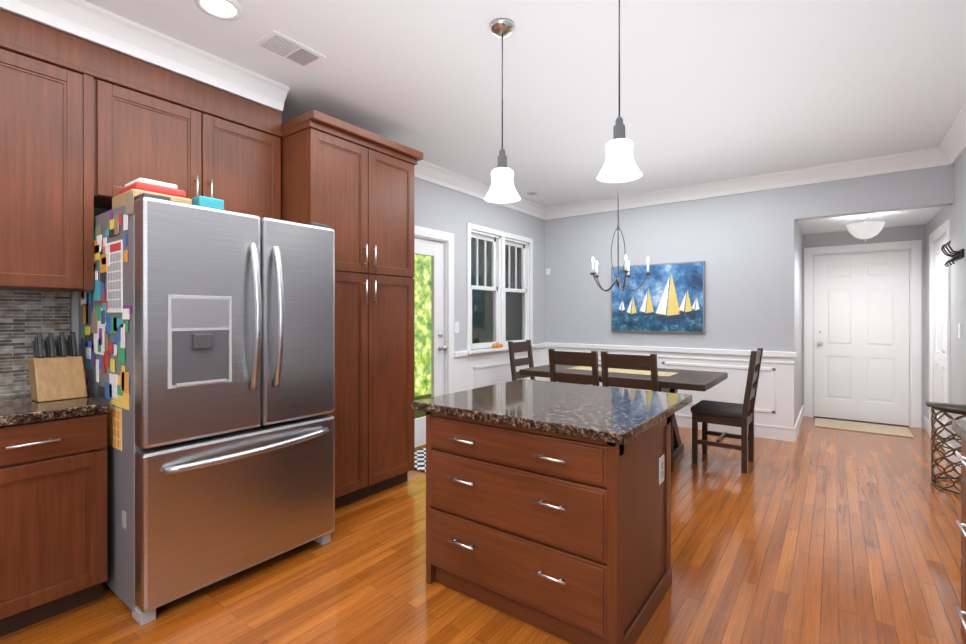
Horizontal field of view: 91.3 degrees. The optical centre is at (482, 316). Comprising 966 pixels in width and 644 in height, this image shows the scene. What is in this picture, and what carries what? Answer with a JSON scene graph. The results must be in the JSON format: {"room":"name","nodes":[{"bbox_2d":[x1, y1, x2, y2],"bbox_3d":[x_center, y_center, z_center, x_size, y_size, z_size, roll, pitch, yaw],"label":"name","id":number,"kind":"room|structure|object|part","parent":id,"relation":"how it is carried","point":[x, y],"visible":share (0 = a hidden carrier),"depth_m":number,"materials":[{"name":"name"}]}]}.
{"room":"kitchen","nodes":[
{"label":"kitchen","id":0,"kind":"room"},
{"bbox_2d":[70,115,544,355],"bbox_3d":[-1.836,-0.088,3.005,0.120,2.740,9.090,0,0,37],"label":"wall","id":1,"kind":"structure","parent":0,"point":[440,208],"depth_m":5.09,"materials":[{"name":"grey paint"}]},
{"bbox_2d":[0,4,99,295],"bbox_3d":[-2.311,-0.721,1.977,0.336,1.190,0.999,0,0,37],"label":"upper cabinet","id":2,"kind":"object","parent":1,"relation":"attached to","point":[88,126],"depth_m":2.15,"materials":[{"name":"brown wood"}]},
{"bbox_2d":[100,40,283,219],"bbox_3d":[-1.736,-0.723,2.750,0.336,1.190,1.005,0,0,37],"label":"upper cabinet","id":3,"kind":"object","parent":1,"relation":"attached to","point":[157,124],"depth_m":2.61,"materials":[{"name":"brown wood"}]},
{"bbox_2d":[413,238,446,446],"bbox_3d":[-0.637,0.256,4.537,0.125,2.022,0.828,0,0,37],"label":"patio door","id":4,"kind":"structure","parent":1,"relation":"in","point":[434,250],"depth_m":4.78,"materials":[{"name":"white wood"}]},
{"bbox_2d":[414,225,453,394],"bbox_3d":[-0.667,0.209,4.559,0.140,2.140,1.040,0,0,37],"label":"door frame","id":5,"kind":"structure","parent":1,"relation":"attached to","point":[447,238],"depth_m":4.87,"materials":[{"name":"white wood"}]},
{"bbox_2d":[454,322,458,332],"bbox_3d":[-0.275,0.118,4.993,0.009,0.120,0.075,0,0,37],"label":"switch plate","id":6,"kind":"object","parent":1,"relation":"attached to","point":[456,324],"depth_m":4.99,"materials":[{"name":"white plastic"}]},
{"bbox_2d":[414,160,549,218],"bbox_3d":[-0.074,-1.392,5.174,0.115,0.140,3.020,0,0,37],"label":"crown molding","id":7,"kind":"structure","parent":1,"relation":"attached to","point":[426,171],"depth_m":5.00,"materials":[{"name":"white wood"}]},
{"bbox_2d":[466,223,537,360],"bbox_3d":[0.223,-0.268,5.691,0.175,1.500,1.440,0,0,37],"label":"window","id":8,"kind":"structure","parent":1,"relation":"in","point":[498,288],"depth_m":5.65,"materials":[{"name":"white wood"}]},
{"bbox_2d":[492,342,502,347],"bbox_3d":[0.174,0.340,5.547,0.068,0.064,0.188,0,0,37],"label":"pumpkins","id":9,"kind":"object","parent":8,"relation":"on","point":[497,345],"visible":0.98,"depth_m":5.52,"materials":[{"name":"orange"}]},
{"bbox_2d":[0,416,963,643],"bbox_3d":[1.434,1.335,1.539,7.120,0.100,10.640,0,0,37],"label":"floor","id":10,"kind":"structure","parent":0,"point":[812,534],"depth_m":2.34,"materials":[{"name":"brown wood"}]},
{"bbox_2d":[0,412,107,636],"bbox_3d":[-2.079,0.854,2.057,0.616,0.860,0.562,0,0,37],"label":"base cabinet","id":11,"kind":"object","parent":10,"relation":"on","point":[54,473],"depth_m":1.96,"materials":[{"name":"brown wood"}]},
{"bbox_2d":[0,392,109,427],"bbox_3d":[-2.501,0.405,1.473,0.636,0.040,2.000,0,0,37],"label":"countertop","id":12,"kind":"structure","parent":11,"relation":"on","point":[21,408],"depth_m":2.00,"materials":[{"name":"brown stone"}]},
{"bbox_2d":[27,332,86,401],"bbox_3d":[-2.012,0.230,2.229,0.231,0.305,0.175,0,0,37],"label":"knife block","id":13,"kind":"object","parent":12,"relation":"on","point":[59,376],"visible":1,"depth_m":2.19,"materials":[{"name":"brown wood"}]},
{"bbox_2d":[79,178,334,625],"bbox_3d":[-1.442,0.321,2.543,1.005,1.924,0.935,0,0,37],"label":"fridge","id":14,"kind":"object","parent":10,"relation":"on","point":[207,344],"depth_m":2.17,"materials":[{"name":"grey metal"}]},
{"bbox_3d":[-1.449,-0.567,2.541,0.305,0.149,0.830,0,0,37],"label":"items on top of the fridge","id":15,"kind":"part","parent":14,"relation":"part of","materials":[{"name":"multicoloured"}]},
{"bbox_2d":[284,116,415,508],"bbox_3d":[-1.041,0.041,3.441,0.626,2.480,0.901,0,0,37],"label":"tall cabinet","id":16,"kind":"object","parent":10,"relation":"on","point":[357,187],"depth_m":3.24,"materials":[{"name":"brown wood"}]},
{"bbox_2d":[414,447,425,472],"bbox_3d":[-0.378,1.274,4.321,0.590,0.009,0.860,0,0,37],"label":"rug","id":17,"kind":"object","parent":10,"relation":"on","point":[420,459],"visible":0.06,"depth_m":4.15,"materials":[{"name":"fabric"}]},
{"bbox_2d":[508,340,534,380],"bbox_3d":[0.603,0.778,5.223,0.504,1.000,0.440,0,0,37],"label":"chair","id":18,"kind":"object","parent":10,"relation":"on","point":[517,347],"visible":0.38,"depth_m":5.30,"materials":[{"name":"brown wood"}]},
{"bbox_2d":[412,379,691,643],"bbox_3d":[0.372,0.848,2.381,1.050,0.870,1.036,0,0,37],"label":"kitchen island","id":19,"kind":"object","parent":10,"relation":"on","point":[548,506],"visible":1,"depth_m":1.97,"materials":[{"name":"brown wood"}]},
{"bbox_2d":[548,349,598,385],"bbox_3d":[0.880,0.780,4.110,0.440,1.000,0.504,0,0,37],"label":"chair","id":20,"kind":"object","parent":10,"relation":"on","point":[588,359],"visible":0.27,"depth_m":3.92,"materials":[{"name":"brown wood"}]},
{"bbox_2d":[519,364,727,459],"bbox_3d":[1.304,0.898,4.471,1.670,0.763,0.950,0,0,37],"label":"dining table","id":21,"kind":"object","parent":10,"relation":"on","point":[672,380],"visible":0.23,"depth_m":4.25,"materials":[{"name":"brown wood"}]},
{"bbox_2d":[601,351,673,471],"bbox_3d":[1.257,0.780,3.829,0.440,1.000,0.504,0,0,37],"label":"chair","id":22,"kind":"object","parent":10,"relation":"on","point":[633,362],"visible":0.4,"depth_m":3.65,"materials":[{"name":"brown wood"}]},
{"bbox_2d":[690,348,762,473],"bbox_3d":[2.126,0.780,4.114,0.504,1.000,0.440,0,0,37],"label":"chair","id":23,"kind":"object","parent":10,"relation":"on","point":[705,412],"visible":1,"depth_m":4.02,"materials":[{"name":"brown wood"}]},
{"bbox_2d":[814,418,913,437],"bbox_3d":[4.332,1.271,5.415,0.860,0.011,0.520,0,0,37],"label":"door mat","id":24,"kind":"object","parent":10,"relation":"on","point":[867,427],"visible":0.98,"depth_m":5.36,"materials":[{"name":"beige fabric"}]},
{"bbox_2d":[925,401,965,494],"bbox_3d":[3.617,0.966,3.476,0.528,0.620,0.524,0,0,37],"label":"console table","id":25,"kind":"object","parent":10,"relation":"on","point":[944,408],"visible":0.92,"depth_m":3.53,"materials":[{"name":"grey metal"}]},
{"bbox_2d":[952,419,965,643],"bbox_3d":[0.734,0.838,0.014,0.492,0.900,4.020,0,0,37],"label":"cabinet","id":26,"kind":"object","parent":10,"relation":"on","point":[959,427],"depth_m":1.68,"materials":[{"name":"brown wood"}]},
{"bbox_2d":[0,0,965,206],"bbox_3d":[0.971,-1.504,0.912,7.120,0.100,9.090,0,0,37],"label":"ceiling","id":27,"kind":"structure","parent":0,"point":[715,90],"depth_m":2.87,"materials":[{"name":"white paint"}]},
{"bbox_2d":[194,0,242,19],"bbox_3d":[-1.239,-1.452,2.214,0.200,0.010,0.200,0,0,37],"label":"recessed light","id":28,"kind":"object","parent":27,"relation":"in","point":[227,9],"visible":1,"depth_m":2.23,"materials":[{"name":"white glass"}]},
{"bbox_2d":[253,30,325,67],"bbox_3d":[-1.053,-1.451,2.581,0.200,0.012,0.310,0,0,37],"label":"ceiling vent","id":29,"kind":"object","parent":27,"relation":"in","point":[286,48],"depth_m":2.56,"materials":[{"name":"white metal"}]},
{"bbox_2d":[483,18,520,203],"bbox_3d":[0.097,-1.022,2.368,0.192,0.870,0.192,0,0,37],"label":"pendant light","id":30,"kind":"object","parent":27,"relation":"hanging from","point":[502,190],"visible":1,"depth_m":2.34,"materials":[{"name":"white glass"}]},
{"bbox_2d":[524,191,539,195],"bbox_3d":[0.584,-1.458,5.601,0.140,0.011,0.150,0,0,37],"label":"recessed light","id":31,"kind":"object","parent":27,"relation":"in","point":[530,193],"depth_m":5.59,"materials":[{"name":"white"}]},
{"bbox_2d":[596,0,642,182],"bbox_3d":[0.574,-1.021,1.988,0.192,0.870,0.192,0,0,37],"label":"pendant light","id":32,"kind":"object","parent":27,"relation":"hanging from","point":[620,166],"visible":1,"depth_m":1.97,"materials":[{"name":"white glass"}]},
{"bbox_2d":[590,183,650,291],"bbox_3d":[1.307,-0.851,4.527,0.574,1.220,0.551,0,0,37],"label":"chandelier","id":33,"kind":"object","parent":27,"relation":"hanging from","point":[617,280],"visible":0.96,"depth_m":4.49,"materials":[{"name":"grey metal"}]},
{"bbox_2d":[545,164,953,426],"bbox_3d":[2.558,-0.092,5.324,4.160,2.740,0.120,0,0,37],"label":"wall","id":34,"kind":"structure","parent":0,"point":[742,245],"depth_m":5.19,"materials":[{"name":"grey paint"}]},
{"bbox_2d":[546,268,550,274],"bbox_3d":[0.896,-0.609,6.473,0.060,0.090,0.020,0,0,37],"label":"switch plate","id":35,"kind":"object","parent":34,"relation":"attached to","point":[548,271],"depth_m":6.46,"materials":[{"name":"white plastic"}]},
{"bbox_2d":[454,342,795,427],"bbox_3d":[1.432,0.756,4.868,2.900,0.785,1.960,0,0,37],"label":"trim","id":36,"kind":"structure","parent":34,"relation":"attached to","point":[774,403],"depth_m":5.18,"materials":[{"name":"white wood"}]},
{"bbox_2d":[611,261,704,332],"bbox_3d":[2.048,-0.213,5.602,1.080,0.810,0.040,0,0,37],"label":"framed picture","id":37,"kind":"object","parent":34,"relation":"attached to","point":[667,298],"visible":0.96,"depth_m":5.54,"materials":[{"name":"blue"}]},
{"bbox_2d":[675,414,796,441],"bbox_3d":[2.011,1.207,5.650,2.896,0.140,0.016,0,0,37],"label":"baseboard","id":38,"kind":"structure","parent":34,"relation":"attached to","point":[774,432],"depth_m":4.98,"materials":[{"name":"white wood"}]},
{"bbox_2d":[543,148,933,219],"bbox_3d":[2.384,-1.392,5.305,3.900,0.140,0.115,0,0,37],"label":"crown molding","id":39,"kind":"structure","parent":34,"relation":"attached to","point":[919,159],"depth_m":4.91,"materials":[{"name":"white wood"}]},
{"bbox_2d":[795,221,805,423],"bbox_3d":[3.662,0.117,5.544,0.150,2.320,1.550,0,0,37],"label":"wall","id":40,"kind":"structure","parent":0,"point":[800,240],"depth_m":5.53,"materials":[{"name":"grey paint"}]},
{"bbox_2d":[795,405,803,434],"bbox_3d":[3.641,1.207,5.425,0.020,0.140,1.530,0,0,37],"label":"baseboard","id":41,"kind":"structure","parent":40,"relation":"attached to","point":[801,414],"depth_m":5.42,"materials":[{"name":"white wood"}]},
{"bbox_2d":[806,224,925,428],"bbox_3d":[4.603,0.117,5.735,1.130,2.320,0.120,0,0,37],"label":"wall","id":42,"kind":"structure","parent":0,"point":[898,233],"depth_m":5.47,"materials":[{"name":"grey paint"}]},
{"bbox_2d":[814,250,908,425],"bbox_3d":[4.555,0.252,5.703,0.910,2.027,0.124,0,0,37],"label":"entry door","id":43,"kind":"structure","parent":42,"relation":"in","point":[861,336],"depth_m":5.69,"materials":[{"name":"white wood"}]},
{"bbox_2d":[804,240,921,428],"bbox_3d":[4.571,0.204,5.734,1.110,2.145,0.120,0,0,37],"label":"door frame","id":44,"kind":"structure","parent":42,"relation":"attached to","point":[915,335],"depth_m":5.45,"materials":[{"name":"white wood"}]},
{"bbox_2d":[797,206,943,234],"bbox_3d":[5.303,-1.290,4.320,4.240,0.500,1.550,0,0,37],"label":"ceiling","id":45,"kind":"structure","parent":0,"point":[921,216],"depth_m":5.14,"materials":[{"name":"white paint"}]},
{"bbox_2d":[846,213,885,241],"bbox_3d":[3.898,-0.896,4.812,0.320,0.290,0.320,0,0,37],"label":"light","id":46,"kind":"object","parent":45,"relation":"attached to","point":[865,229],"visible":0.98,"depth_m":4.74,"materials":[{"name":"white glass"}]},
{"bbox_2d":[926,150,965,454],"bbox_3d":[1.963,-0.085,1.142,0.120,2.740,10.640,0,0,37],"label":"wall","id":47,"kind":"structure","parent":0,"point":[955,212],"depth_m":4.01,"materials":[{"name":"grey paint"}]},
{"bbox_2d":[924,416,928,433],"bbox_3d":[4.900,1.208,5.204,0.016,0.140,0.380,0,0,37],"label":"baseboard","id":48,"kind":"structure","parent":47,"relation":"attached to","point":[926,422],"depth_m":5.23,"materials":[{"name":"white wood"}]},
{"bbox_2d":[929,219,949,458],"bbox_3d":[4.523,0.206,4.598,0.140,2.145,1.020,0,0,37],"label":"door frame","id":49,"kind":"structure","parent":47,"relation":"attached to","point":[941,230],"depth_m":4.59,"materials":[{"name":"white wood"}]},
{"bbox_2d":[934,235,945,449],"bbox_3d":[4.501,0.254,4.622,0.093,2.027,0.820,0,0,37],"label":"closet door","id":50,"kind":"structure","parent":47,"relation":"in","point":[939,315],"depth_m":4.69,"materials":[{"name":"white wood"}]},
{"bbox_2d":[934,103,965,166],"bbox_3d":[1.407,-1.384,0.588,0.115,0.140,8.850,0,0,37],"label":"crown molding","id":51,"kind":"structure","parent":47,"relation":"attached to","point":[950,149],"depth_m":3.80,"materials":[{"name":"white wood"}]},
{"bbox_2d":[941,241,963,266],"bbox_3d":[3.914,-0.519,3.940,0.090,0.194,0.380,0,0,37],"label":"hook rail","id":52,"kind":"object","parent":47,"relation":"attached to","point":[957,255],"visible":1,"depth_m":3.92,"materials":[{"name":"grey metal"}]},
{"bbox_2d":[948,444,960,473],"bbox_3d":[3.951,1.210,3.929,0.016,0.140,0.720,0,0,37],"label":"baseboard","id":53,"kind":"structure","parent":47,"relation":"attached to","point":[953,458],"depth_m":4.01,"materials":[{"name":"white wood"}]},
{"bbox_2d":[958,323,960,337],"bbox_3d":[3.930,0.120,3.893,0.009,0.120,0.080,0,0,37],"label":"switch plate","id":54,"kind":"object","parent":47,"relation":"attached to","point":[959,325],"depth_m":3.88,"materials":[{"name":"white plastic"}]},
{"label":"outside","id":55,"kind":"structure","parent":0,"visible":0},
{"bbox_2d":[414,254,430,395],"bbox_3d":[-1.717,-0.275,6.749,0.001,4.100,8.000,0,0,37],"label":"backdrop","id":56,"kind":"structure","parent":55,"point":[425,279],"depth_m":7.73,"materials":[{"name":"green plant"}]},
{"bbox_2d":[415,394,430,417],"bbox_3d":[-0.883,1.346,6.131,2.078,0.100,8.000,0,0,37],"label":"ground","id":57,"kind":"structure","parent":55,"point":[421,397],"depth_m":7.28,"materials":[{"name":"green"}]}
]}

